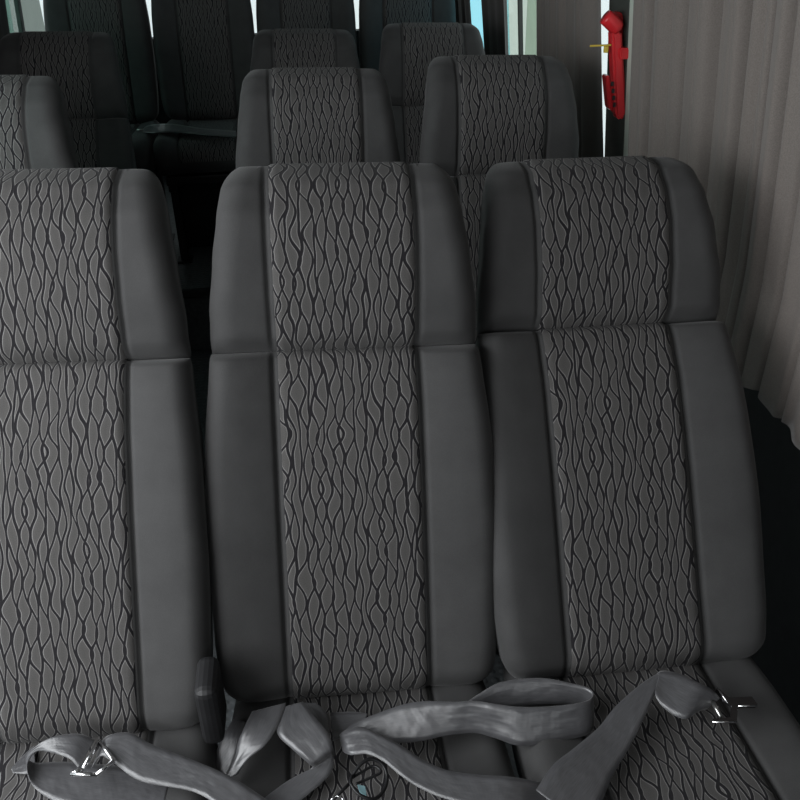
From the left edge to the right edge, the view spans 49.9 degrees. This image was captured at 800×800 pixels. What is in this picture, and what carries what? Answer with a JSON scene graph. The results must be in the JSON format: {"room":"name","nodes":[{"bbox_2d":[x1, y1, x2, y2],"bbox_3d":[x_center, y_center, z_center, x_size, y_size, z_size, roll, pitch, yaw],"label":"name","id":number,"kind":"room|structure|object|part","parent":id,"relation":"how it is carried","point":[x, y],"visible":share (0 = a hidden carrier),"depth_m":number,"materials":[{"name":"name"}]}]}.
{"room":"vehicle interior","nodes":[
{"label":"vehicle interior","id":0,"kind":"room"},
{"bbox_2d":[163,176,212,350],"bbox_3d":[-0.556,-0.737,4.015,1.800,0.249,1.700,-5,30,-6],"label":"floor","id":1,"kind":"structure","parent":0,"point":[198,273],"depth_m":3.29,"materials":[{"name":"grey plastic"}]},
{"bbox_2d":[43,0,174,239],"bbox_3d":[-1.152,-1.185,3.291,0.405,1.272,0.615,-5,30,-6],"label":"passenger seat","id":2,"kind":"object","parent":1,"relation":"on","point":[127,22],"visible":0.26,"depth_m":3.33,"materials":[{"name":"grey fabric"}]},
{"bbox_3d":[-1.175,-1.365,3.398,0.397,0.525,0.123,-4,22,-6],"label":"backrest","id":3,"kind":"part","parent":2,"relation":"part of","materials":[{"name":"grey fabric"}]},
{"bbox_3d":[-1.173,-1.359,3.382,0.197,0.531,0.057,-4,22,-6],"label":"panel","id":4,"kind":"part","parent":2,"relation":"part of","materials":[{"name":"grey fabric"}]},
{"bbox_3d":[-1.145,-1.004,3.346,0.211,0.069,0.526,-5,30,-6],"label":"panel","id":5,"kind":"part","parent":2,"relation":"part of","materials":[{"name":"fabric"}]},
{"bbox_2d":[131,120,158,171],"bbox_3d":[-1.144,-0.985,3.357,0.398,0.136,0.520,-5,30,-6],"label":"seat cushion","id":6,"kind":"object","parent":2,"relation":"on","point":[143,142],"depth_m":3.20,"materials":[{"name":"grey fabric"}]},
{"bbox_2d":[137,124,236,136],"bbox_3d":[-0.788,-1.013,3.233,0.446,0.017,0.121,7,31,14],"label":"belt","id":7,"kind":"object","parent":2,"relation":"on","point":[154,128],"visible":0.99,"depth_m":3.23,"materials":[{"name":"fabric"}]},
{"bbox_2d":[151,0,254,263],"bbox_3d":[-0.751,-1.218,3.330,0.405,1.272,0.615,-5,30,-6],"label":"passenger seat","id":8,"kind":"object","parent":1,"relation":"on","point":[203,48],"visible":0.7,"depth_m":3.39,"materials":[{"name":"grey fabric"}]},
{"bbox_3d":[-0.868,-0.692,3.394,0.060,0.298,0.070,-5,30,-6],"label":"leg","id":9,"kind":"part","parent":8,"relation":"part of","materials":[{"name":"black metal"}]},
{"bbox_2d":[153,119,237,174],"bbox_3d":[-0.744,-1.018,3.396,0.398,0.136,0.520,-5,30,-6],"label":"seat cushion","id":10,"kind":"object","parent":8,"relation":"on","point":[175,153],"depth_m":3.18,"materials":[{"name":"grey fabric"}]},
{"bbox_3d":[-0.741,-0.924,3.450,0.340,0.065,0.410,-5,30,-6],"label":"seat frame","id":11,"kind":"part","parent":8,"relation":"part of","materials":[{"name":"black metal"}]},
{"bbox_3d":[-0.774,-1.399,3.438,0.397,0.525,0.123,-4,22,-6],"label":"backrest","id":12,"kind":"part","parent":8,"relation":"part of","materials":[{"name":"grey fabric"}]},
{"bbox_3d":[-0.772,-1.392,3.422,0.197,0.531,0.057,-4,22,-6],"label":"panel","id":13,"kind":"part","parent":8,"relation":"part of","materials":[{"name":"grey fabric"}]},
{"bbox_3d":[-0.744,-1.037,3.385,0.211,0.069,0.526,-5,30,-6],"label":"panel","id":14,"kind":"part","parent":8,"relation":"part of","materials":[{"name":"grey fabric"}]},
{"bbox_2d":[256,0,356,47],"bbox_3d":[-0.351,-1.251,3.369,0.405,1.272,0.615,-5,30,-6],"label":"passenger seat","id":15,"kind":"object","parent":1,"relation":"on","point":[270,14],"visible":0.07,"depth_m":3.39,"materials":[{"name":"grey fabric"}]},
{"bbox_3d":[-0.372,-1.425,3.461,0.197,0.531,0.057,-4,22,-6],"label":"panel","id":16,"kind":"part","parent":15,"relation":"part of","materials":[{"name":"grey fabric"}]},
{"bbox_2d":[359,0,455,70],"bbox_3d":[0.051,-1.284,3.409,0.405,1.272,0.615,-5,30,-6],"label":"passenger seat","id":17,"kind":"object","parent":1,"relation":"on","point":[374,15],"visible":0.1,"depth_m":3.44,"materials":[{"name":"grey fabric"}]},
{"bbox_3d":[0.031,-1.459,3.500,0.197,0.531,0.057,-4,22,-6],"label":"panel","id":18,"kind":"part","parent":17,"relation":"part of","materials":[{"name":"grey fabric"}]},
{"bbox_2d":[139,29,359,175],"bbox_3d":[-0.688,-1.909,4.366,2.000,1.950,0.080,-5,30,-6],"label":"wall","id":19,"kind":"structure","parent":0,"point":[162,118],"depth_m":4.46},
{"bbox_2d":[130,349,518,777],"bbox_3d":[-0.280,0.452,2.209,2.000,0.050,6.050,-5,30,-6],"label":"floor","id":20,"kind":"structure","parent":0,"point":[200,359],"depth_m":2.83,"materials":[{"name":"grey plastic"}]},
{"bbox_2d":[0,75,78,168],"bbox_3d":[-0.852,0.005,1.780,0.438,1.176,0.822,-5,30,-6],"label":"passenger seat","id":21,"kind":"object","parent":20,"relation":"on","point":[36,133],"visible":0.16,"depth_m":1.78,"materials":[{"name":"grey fabric"}]},
{"bbox_3d":[-0.882,-0.552,1.798,0.211,0.271,0.077,-3,4,-6],"label":"panel","id":22,"kind":"part","parent":21,"relation":"part of","materials":[{"name":"grey fabric"}]},
{"bbox_2d":[0,31,136,168],"bbox_3d":[-1.017,-0.453,2.614,0.438,1.160,0.822,-5,30,-6],"label":"passenger seat","id":23,"kind":"object","parent":20,"relation":"on","point":[84,65],"visible":0.34,"depth_m":2.63,"materials":[{"name":"grey fabric"}]},
{"bbox_3d":[-1.048,-1.004,2.636,0.211,0.271,0.077,-3,4,-6],"label":"panel","id":24,"kind":"part","parent":23,"relation":"part of","materials":[{"name":"grey fabric"}]},
{"bbox_3d":[-1.034,-0.616,2.678,0.211,0.521,0.057,-3,4,-6],"label":"panel","id":25,"kind":"part","parent":23,"relation":"part of","materials":[{"name":"grey fabric"}]},
{"bbox_3d":[-1.036,-0.617,2.695,0.425,0.515,0.123,-3,4,-6],"label":"backrest","id":26,"kind":"part","parent":23,"relation":"part of","materials":[{"name":"grey fabric"}]},
{"bbox_2d":[0,167,226,799],"bbox_3d":[-0.443,0.374,1.133,0.422,1.154,0.873,-5,30,-6],"label":"passenger seat","id":27,"kind":"object","parent":20,"relation":"on","point":[106,617],"visible":0.98,"depth_m":1.16,"materials":[{"name":"grey fabric"}]},
{"bbox_3d":[-0.479,-0.187,1.171,0.194,0.276,0.077,-3,0,-6],"label":"panel","id":28,"kind":"part","parent":27,"relation":"part of","materials":[{"name":"grey fabric"}]},
{"bbox_3d":[-0.462,0.211,1.186,0.194,0.531,0.057,-3,0,-6],"label":"panel","id":29,"kind":"part","parent":27,"relation":"part of","materials":[{"name":"grey fabric"}]},
{"bbox_3d":[-0.428,0.578,1.055,0.211,0.069,0.526,-5,30,-6],"label":"panel","id":30,"kind":"part","parent":27,"relation":"part of","materials":[{"name":"grey fabric"}]},
{"bbox_3d":[-0.464,0.211,1.204,0.391,0.525,0.123,-3,0,-6],"label":"backrest","id":31,"kind":"part","parent":27,"relation":"part of","materials":[{"name":"grey fabric"}]},
{"bbox_2d":[0,722,217,799],"bbox_3d":[-0.428,0.597,1.066,0.398,0.136,0.520,-5,30,-6],"label":"seat cushion","id":32,"kind":"object","parent":27,"relation":"on","point":[185,739],"depth_m":1.17,"materials":[{"name":"grey fabric"}]},
{"bbox_2d":[11,732,266,799],"bbox_3d":[-0.340,0.477,1.102,0.362,0.058,0.089,4,30,9],"label":"belt","id":33,"kind":"object","parent":27,"relation":"on","point":[144,770],"visible":1,"depth_m":1.11,"materials":[{"name":"grey fabric"}]},
{"bbox_3d":[-0.254,0.403,1.156,0.030,0.104,0.070,-5,30,-6],"label":"recliner knob","id":34,"kind":"part","parent":27,"relation":"part of","materials":[{"name":"black plastic"}]},
{"bbox_2d":[250,29,359,70],"bbox_3d":[-0.271,-0.518,2.716,0.417,1.136,0.821,-5,30,-6],"label":"passenger seat","id":35,"kind":"object","parent":20,"relation":"on","point":[276,48],"visible":0.16,"depth_m":2.71,"materials":[{"name":"grey fabric"}]},
{"bbox_3d":[-0.301,-1.058,2.744,0.200,0.271,0.077,-3,4,-6],"label":"panel","id":36,"kind":"part","parent":35,"relation":"part of","materials":[{"name":"grey fabric"}]},
{"bbox_2d":[236,67,399,168],"bbox_3d":[-0.152,-0.050,1.860,0.418,1.160,0.825,-5,30,-6],"label":"passenger seat","id":37,"kind":"object","parent":20,"relation":"on","point":[312,114],"visible":0.28,"depth_m":1.85,"materials":[{"name":"grey fabric"}]},
{"bbox_3d":[-0.181,-0.600,1.882,0.198,0.271,0.077,-3,4,-6],"label":"panel","id":38,"kind":"part","parent":37,"relation":"part of","materials":[{"name":"grey fabric"}]},
{"bbox_2d":[205,162,514,799],"bbox_3d":[-0.051,0.339,1.187,0.433,1.143,0.822,-5,30,-6],"label":"passenger seat","id":39,"kind":"object","parent":20,"relation":"on","point":[349,468],"visible":0.94,"depth_m":1.22,"materials":[{"name":"grey fabric"}]},
{"bbox_2d":[216,702,333,799],"bbox_3d":[-0.172,0.477,1.147,0.169,0.066,0.171,-5,30,-6],"label":"belt","id":40,"kind":"object","parent":39,"relation":"on","point":[304,727],"visible":0.98,"depth_m":1.15,"materials":[{"name":"grey fabric"}]},
{"bbox_3d":[-0.081,-0.204,1.213,0.208,0.271,0.077,-3,4,-6],"label":"panel","id":41,"kind":"part","parent":39,"relation":"part of","materials":[{"name":"grey fabric"}]},
{"bbox_3d":[-0.069,0.182,1.272,0.420,0.515,0.123,-3,4,-6],"label":"backrest","id":42,"kind":"part","parent":39,"relation":"part of","materials":[{"name":"grey fabric"}]},
{"bbox_3d":[-0.068,0.183,1.254,0.208,0.521,0.057,-3,4,-6],"label":"panel","id":43,"kind":"part","parent":39,"relation":"part of","materials":[{"name":"grey fabric"}]},
{"bbox_2d":[330,757,388,799],"bbox_3d":[-0.046,0.496,1.103,0.049,0.021,0.083,19,36,32],"label":"cord","id":44,"kind":"object","parent":39,"relation":"on","point":[361,793],"visible":1,"depth_m":1.11,"materials":[{"name":"black plastic"}]},
{"bbox_3d":[-0.036,0.546,1.140,0.211,0.069,0.526,-5,30,-6],"label":"panel","id":45,"kind":"part","parent":39,"relation":"part of","materials":[{"name":"grey fabric"}]},
{"bbox_2d":[232,680,514,797],"bbox_3d":[-0.035,0.565,1.151,0.398,0.136,0.520,-5,30,-6],"label":"seat cushion","id":46,"kind":"object","parent":39,"relation":"on","point":[276,763],"depth_m":1.19,"materials":[{"name":"grey fabric"}]},
{"bbox_2d":[330,678,593,799],"bbox_3d":[0.088,0.461,1.139,0.367,0.056,0.179,-3,30,-2],"label":"belt","id":47,"kind":"object","parent":39,"relation":"on","point":[494,712],"visible":0.99,"depth_m":1.17,"materials":[{"name":"grey fabric"}]},
{"bbox_2d":[379,22,484,163],"bbox_3d":[0.136,-0.553,2.755,0.417,1.140,0.821,-5,30,-6],"label":"passenger seat","id":48,"kind":"object","parent":20,"relation":"on","point":[407,51],"visible":0.27,"depth_m":2.76,"materials":[{"name":"grey fabric"}]},
{"bbox_3d":[0.118,-0.708,2.841,0.404,0.515,0.123,-3,4,-6],"label":"backrest","id":49,"kind":"part","parent":48,"relation":"part of","materials":[{"name":"grey fabric"}]},
{"bbox_3d":[0.119,-0.707,2.823,0.200,0.521,0.057,-3,4,-6],"label":"panel","id":50,"kind":"part","parent":48,"relation":"part of","materials":[{"name":"grey fabric"}]},
{"bbox_3d":[0.106,-1.095,2.782,0.200,0.271,0.077,-3,4,-6],"label":"panel","id":51,"kind":"part","parent":48,"relation":"part of","materials":[{"name":"grey fabric"}]},
{"bbox_2d":[419,55,578,343],"bbox_3d":[0.253,-0.087,1.898,0.418,1.170,0.825,-5,30,-6],"label":"passenger seat","id":52,"kind":"object","parent":20,"relation":"on","point":[480,112],"visible":0.27,"depth_m":1.89,"materials":[{"name":"grey fabric"}]},
{"bbox_3d":[0.235,-0.256,1.976,0.400,0.515,0.123,-3,4,-6],"label":"backrest","id":53,"kind":"part","parent":52,"relation":"part of","materials":[{"name":"grey fabric"}]},
{"bbox_3d":[0.237,-0.254,1.958,0.198,0.521,0.057,-3,4,-6],"label":"panel","id":54,"kind":"part","parent":52,"relation":"part of","materials":[{"name":"grey fabric"}]},
{"bbox_3d":[0.224,-0.642,1.917,0.198,0.271,0.077,-3,4,-6],"label":"panel","id":55,"kind":"part","parent":52,"relation":"part of","materials":[{"name":"grey fabric"}]},
{"bbox_2d":[476,156,799,799],"bbox_3d":[0.346,0.310,1.252,0.430,1.110,0.926,-5,30,-6],"label":"passenger seat","id":56,"kind":"object","parent":20,"relation":"on","point":[628,548],"visible":0.87,"depth_m":1.27,"materials":[{"name":"grey fabric"}]},
{"bbox_3d":[0.304,-0.250,1.316,0.208,0.275,0.077,-3,-5,-5],"label":"panel","id":57,"kind":"part","parent":56,"relation":"part of","materials":[{"name":"grey fabric"}]},
{"bbox_3d":[0.330,0.146,1.295,0.208,0.530,0.057,-3,-5,-5],"label":"panel","id":58,"kind":"part","parent":56,"relation":"part of","materials":[{"name":"grey fabric"}]},
{"bbox_3d":[0.328,0.147,1.312,0.419,0.524,0.123,-3,-5,-5],"label":"backrest","id":59,"kind":"part","parent":56,"relation":"part of","materials":[{"name":"grey fabric"}]},
{"bbox_2d":[536,671,756,799],"bbox_3d":[0.317,0.434,1.132,0.339,0.034,0.116,-17,33,-26],"label":"belt","id":60,"kind":"object","parent":56,"relation":"on","point":[586,771],"visible":1,"depth_m":1.15,"materials":[{"name":"fabric"}]},
{"bbox_3d":[0.453,0.419,1.160,0.055,0.003,0.063,10,31,19],"label":"tongue plate","id":61,"kind":"part","parent":60,"relation":"part of","materials":[{"name":"metal"}]},
{"bbox_2d":[503,657,799,799],"bbox_3d":[0.370,0.529,1.151,0.398,0.136,0.520,-5,30,-6],"label":"seat cushion","id":62,"kind":"object","parent":56,"relation":"on","point":[757,756],"depth_m":1.16,"materials":[{"name":"grey fabric"}]},
{"bbox_3d":[0.369,0.510,1.140,0.211,0.069,0.526,-5,30,-6],"label":"panel","id":63,"kind":"part","parent":56,"relation":"part of","materials":[{"name":"grey fabric"}]},
{"bbox_2d":[743,387,799,724],"bbox_3d":[0.589,-0.492,1.804,0.159,1.950,6.050,-5,30,-6],"label":"wall","id":64,"kind":"structure","parent":0,"point":[777,459],"depth_m":1.54,"materials":[{"name":"black plastic"}]},
{"bbox_2d":[182,287,210,297],"bbox_3d":[-0.452,-0.423,3.221,1.796,0.031,0.025,-5,30,-6],"label":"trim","id":65,"kind":"structure","parent":64,"relation":"attached to","point":[194,292],"depth_m":3.18,"materials":[{"name":"black plastic"}]},
{"bbox_2d":[455,0,471,23],"bbox_3d":[0.220,-1.831,3.795,0.093,0.986,0.811,-5,30,-6],"label":"curtain","id":66,"kind":"object","parent":64,"relation":"hanging from","point":[462,7],"visible":0.14,"depth_m":3.60,"materials":[{"name":"grey fabric"}]},
{"bbox_2d":[481,0,508,54],"bbox_3d":[0.323,-1.438,3.096,0.093,0.986,0.334,-7,30,-9],"label":"curtain","id":67,"kind":"object","parent":64,"relation":"hanging from","point":[494,12],"visible":0.41,"depth_m":3.11,"materials":[{"name":"grey fabric"}]},
{"bbox_2d":[517,0,522,54],"bbox_3d":[0.394,-1.337,2.828,0.071,0.860,0.012,-5,30,-6],"label":"trim","id":68,"kind":"structure","parent":64,"relation":"attached to","point":[519,2],"depth_m":2.87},
{"bbox_2d":[536,0,603,157],"bbox_3d":[0.442,-0.975,2.274,0.080,0.986,0.650,-5,30,-6],"label":"curtain","id":69,"kind":"object","parent":64,"relation":"hanging from","point":[566,29],"visible":0.38,"depth_m":2.22,"materials":[{"name":"beige fabric"}]},
{"bbox_2d":[590,10,628,118],"bbox_3d":[0.481,-0.778,2.001,0.101,0.239,0.073,-5,30,-6],"label":"hammer","id":70,"kind":"object","parent":64,"relation":"attached to","point":[614,84],"visible":0.99,"depth_m":1.98,"materials":[{"name":"red plastic"}]},
{"bbox_3d":[0.506,-0.757,2.006,0.054,0.196,0.034,-5,30,-6],"label":"handle","id":71,"kind":"part","parent":70,"relation":"part of","materials":[{"name":"red plastic"}]},
{"bbox_2d":[605,0,629,156],"bbox_3d":[0.514,-0.871,1.999,0.071,0.860,0.134,-5,30,-6],"label":"trim","id":72,"kind":"structure","parent":64,"relation":"attached to","point":[614,127],"depth_m":2.08,"materials":[{"name":"black plastic"}]},
{"bbox_2d":[623,0,633,155],"bbox_3d":[0.530,-0.809,1.889,0.071,0.860,0.120,-5,30,-6],"label":"trim","id":73,"kind":"structure","parent":64,"relation":"attached to","point":[626,131],"depth_m":1.98,"materials":[{"name":"grey plastic"}]},
{"bbox_2d":[628,0,799,449],"bbox_3d":[0.573,-0.426,1.263,0.118,0.951,1.256,-5,30,-6],"label":"curtain","id":74,"kind":"object","parent":64,"relation":"hanging from","point":[715,84],"visible":0.7,"depth_m":1.44,"materials":[{"name":"beige fabric"}]},
{"bbox_3d":[-1.197,-0.344,1.628,0.159,1.950,6.050,-5,30,-6],"label":"wall","id":75,"kind":"structure","parent":0,"visible":0},
{"bbox_2d":[0,0,9,39],"bbox_3d":[-1.255,-0.951,2.313,0.088,0.986,1.521,-5,30,-5],"label":"curtain","id":76,"kind":"object","parent":75,"relation":"hanging from","point":[4,26],"visible":0.09,"depth_m":2.92,"materials":[{"name":"grey fabric"}]},
{"bbox_2d":[14,0,24,31],"bbox_3d":[-1.421,-1.492,3.188,0.071,0.860,0.040,-5,30,-6],"label":"trim","id":77,"kind":"structure","parent":75,"relation":"attached to","point":[17,3],"depth_m":3.21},
{"label":"outside","id":78,"kind":"structure","parent":0,"visible":0},
{"bbox_2d":[525,0,536,55],"bbox_3d":[1.350,-3.849,7.641,0.200,3.200,0.820,-5,30,-6],"label":"wall","id":79,"kind":"structure","parent":78,"point":[531,28],"depth_m":8.08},
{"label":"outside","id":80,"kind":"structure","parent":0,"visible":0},
{"bbox_2d":[5,0,44,32],"bbox_3d":[-3.939,-4.325,8.735,0.200,3.200,0.900,-5,30,-6],"label":"window","id":81,"kind":"structure","parent":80,"point":[31,9],"depth_m":8.82,"materials":[{"name":"clear glass"}]},
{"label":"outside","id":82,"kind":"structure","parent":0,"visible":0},
{"bbox_2d":[507,0,527,54],"bbox_3d":[1.224,-4.338,8.510,0.200,3.200,1.170,-5,30,-6],"label":"pillar","id":83,"kind":"structure","parent":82,"point":[512,7],"depth_m":8.68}
]}

